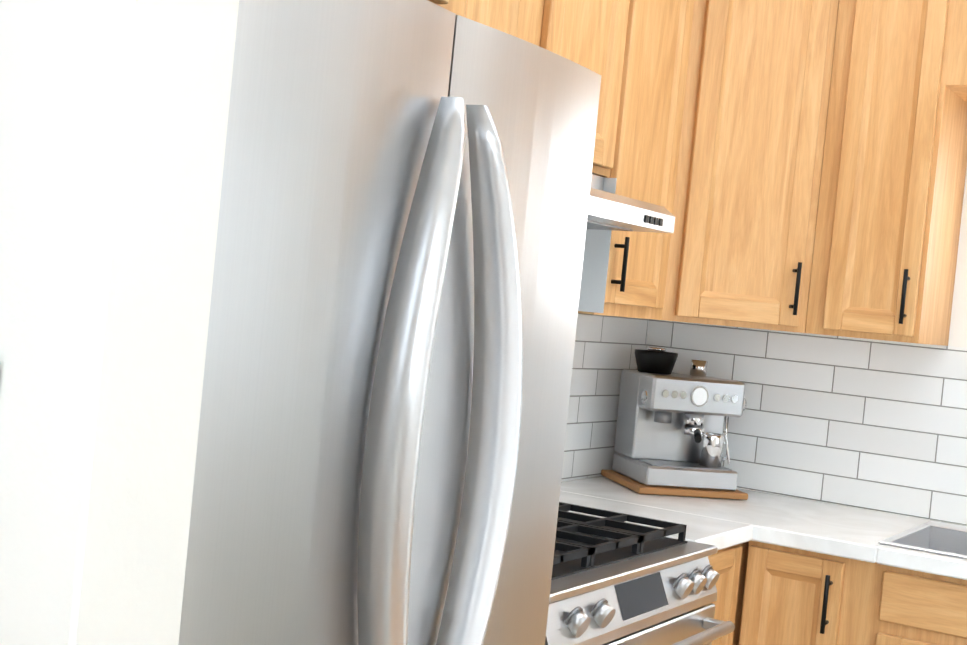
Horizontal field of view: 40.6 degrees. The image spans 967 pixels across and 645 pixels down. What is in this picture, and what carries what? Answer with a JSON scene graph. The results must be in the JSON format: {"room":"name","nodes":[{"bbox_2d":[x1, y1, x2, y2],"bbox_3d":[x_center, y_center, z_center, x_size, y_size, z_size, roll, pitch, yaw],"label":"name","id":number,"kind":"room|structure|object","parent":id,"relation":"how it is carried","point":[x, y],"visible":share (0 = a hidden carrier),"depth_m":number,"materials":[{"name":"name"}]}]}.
{"room":"kitchen","nodes":[
{"label":"kitchen","id":0,"kind":"room"},
{"bbox_2d":[0,0,238,644],"bbox_3d":[-0.690,0.088,1.304,1.000,2.484,0.117,6,1,32],"label":"wall","id":1,"kind":"structure","parent":0,"point":[112,130],"depth_m":1.02,"materials":[{"name":"white paint"}]},
{"bbox_2d":[428,0,452,11],"bbox_3d":[-0.440,-0.824,1.885,0.628,0.637,0.883,6,1,32],"label":"upper cabinet","id":2,"kind":"object","parent":1,"relation":"attached to","point":[447,4],"visible":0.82,"depth_m":2.05,"materials":[{"name":"brown wood"}]},
{"bbox_2d":[452,0,693,319],"bbox_3d":[0.098,-0.574,3.001,0.388,1.079,1.153,6,1,32],"label":"upper cabinet","id":3,"kind":"object","parent":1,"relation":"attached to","point":[634,54],"visible":0.44,"depth_m":3.15,"materials":[{"name":"brown wood"}]},
{"bbox_2d":[578,174,674,312],"bbox_3d":[0.014,-0.203,2.811,0.518,0.322,0.764,6,1,32],"label":"range hood","id":4,"kind":"object","parent":3,"relation":"attached to","point":[609,209],"visible":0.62,"depth_m":2.98,"materials":[{"name":"silver metal"}]},
{"bbox_2d":[646,168,966,524],"bbox_3d":[1.579,0.255,3.538,2.760,2.494,0.150,6,1,32],"label":"wall","id":5,"kind":"structure","parent":0,"point":[958,331],"depth_m":3.63,"materials":[{"name":"white paint"}]},
{"bbox_2d":[561,313,648,480],"bbox_3d":[-0.022,0.195,3.302,0.007,0.494,1.941,6,1,32],"label":"wall tile","id":6,"kind":"structure","parent":5,"relation":"attached to","point":[605,347],"depth_m":3.86,"materials":[{"name":"white tile"}]},
{"bbox_2d":[662,0,838,332],"bbox_3d":[0.671,-0.531,3.675,0.639,1.080,0.639,6,1,32],"label":"upper cabinet","id":7,"kind":"object","parent":5,"relation":"attached to","point":[751,149],"visible":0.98,"depth_m":3.45,"materials":[{"name":"brown wood"}]},
{"bbox_2d":[646,319,966,524],"bbox_3d":[1.532,0.333,3.470,2.452,0.499,0.007,6,1,32],"label":"wall tile","id":8,"kind":"structure","parent":5,"relation":"attached to","point":[874,424],"depth_m":3.78,"materials":[{"name":"white tile"}]},
{"bbox_2d":[805,0,966,345],"bbox_3d":[1.127,-0.492,3.558,0.298,1.086,0.350,6,1,32],"label":"upper cabinet","id":9,"kind":"object","parent":5,"relation":"attached to","point":[889,213],"depth_m":3.42,"materials":[{"name":"brown wood"}]},
{"bbox_2d":[949,0,966,103],"bbox_3d":[1.515,-0.785,3.326,0.549,0.419,0.350,6,1,32],"label":"upper cabinet","id":10,"kind":"object","parent":5,"relation":"attached to","point":[957,58],"depth_m":3.33,"materials":[{"name":"brown wood"}]},
{"bbox_3d":[1.494,1.548,1.743,4.770,0.091,3.177,6,1,32],"label":"floor","id":11,"kind":"structure","parent":0,"visible":0},
{"bbox_2d":[178,0,600,644],"bbox_3d":[-0.431,0.455,1.850,0.909,1.776,0.795,6,1,32],"label":"refrigerator","id":12,"kind":"object","parent":11,"relation":"on","point":[400,244],"visible":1,"depth_m":1.53,"materials":[{"name":"silver metal"}]},
{"bbox_2d":[545,502,734,644],"bbox_3d":[0.019,0.893,2.758,0.763,0.958,0.766,6,1,32],"label":"gas range","id":13,"kind":"object","parent":11,"relation":"on","point":[616,579],"visible":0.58,"depth_m":2.65,"materials":[{"name":"silver metal"}]},
{"bbox_2d":[708,541,748,644],"bbox_3d":[0.434,0.956,3.542,0.656,0.882,1.006,6,1,32],"label":"base cabinet","id":14,"kind":"object","parent":11,"relation":"on","point":[728,564],"visible":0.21,"depth_m":3.23,"materials":[{"name":"brown wood"}]},
{"bbox_2d":[738,541,925,644],"bbox_3d":[0.902,1.000,3.473,0.283,0.879,0.620,6,1,32],"label":"base cabinet","id":15,"kind":"object","parent":11,"relation":"on","point":[792,596],"depth_m":3.18,"materials":[{"name":"brown wood"}]},
{"bbox_2d":[559,484,766,549],"bbox_3d":[0.313,0.490,3.255,0.660,0.047,0.360,6,1,32],"label":"countertop","id":16,"kind":"structure","parent":15,"relation":"on","point":[723,530],"depth_m":3.29,"materials":[{"name":"stone"}]},
{"bbox_2d":[561,476,966,579],"bbox_3d":[1.330,0.583,3.202,2.442,0.057,0.640,6,1,32],"label":"countertop","id":17,"kind":"structure","parent":15,"relation":"on","point":[850,532],"depth_m":3.37,"materials":[{"name":"stone"}]},
{"bbox_2d":[601,347,747,499],"bbox_3d":[0.571,0.282,3.780,0.326,0.400,0.377,5,1,-13],"label":"espresso machine","id":18,"kind":"object","parent":17,"relation":"on","point":[669,438],"visible":1,"depth_m":3.70,"materials":[{"name":"silver metal"}]},
{"bbox_2d":[878,521,966,558],"bbox_3d":[1.427,0.667,3.127,0.840,0.206,0.525,6,1,32],"label":"sink","id":19,"kind":"object","parent":17,"relation":"in","point":[942,538],"visible":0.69,"depth_m":3.44,"materials":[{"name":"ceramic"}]},
{"bbox_2d":[854,601,966,644],"bbox_3d":[1.377,1.156,3.167,0.871,0.670,0.620,6,1,32],"label":"base cabinet","id":20,"kind":"object","parent":11,"relation":"on","point":[925,624],"depth_m":3.05,"materials":[{"name":"brown wood"}]}
]}

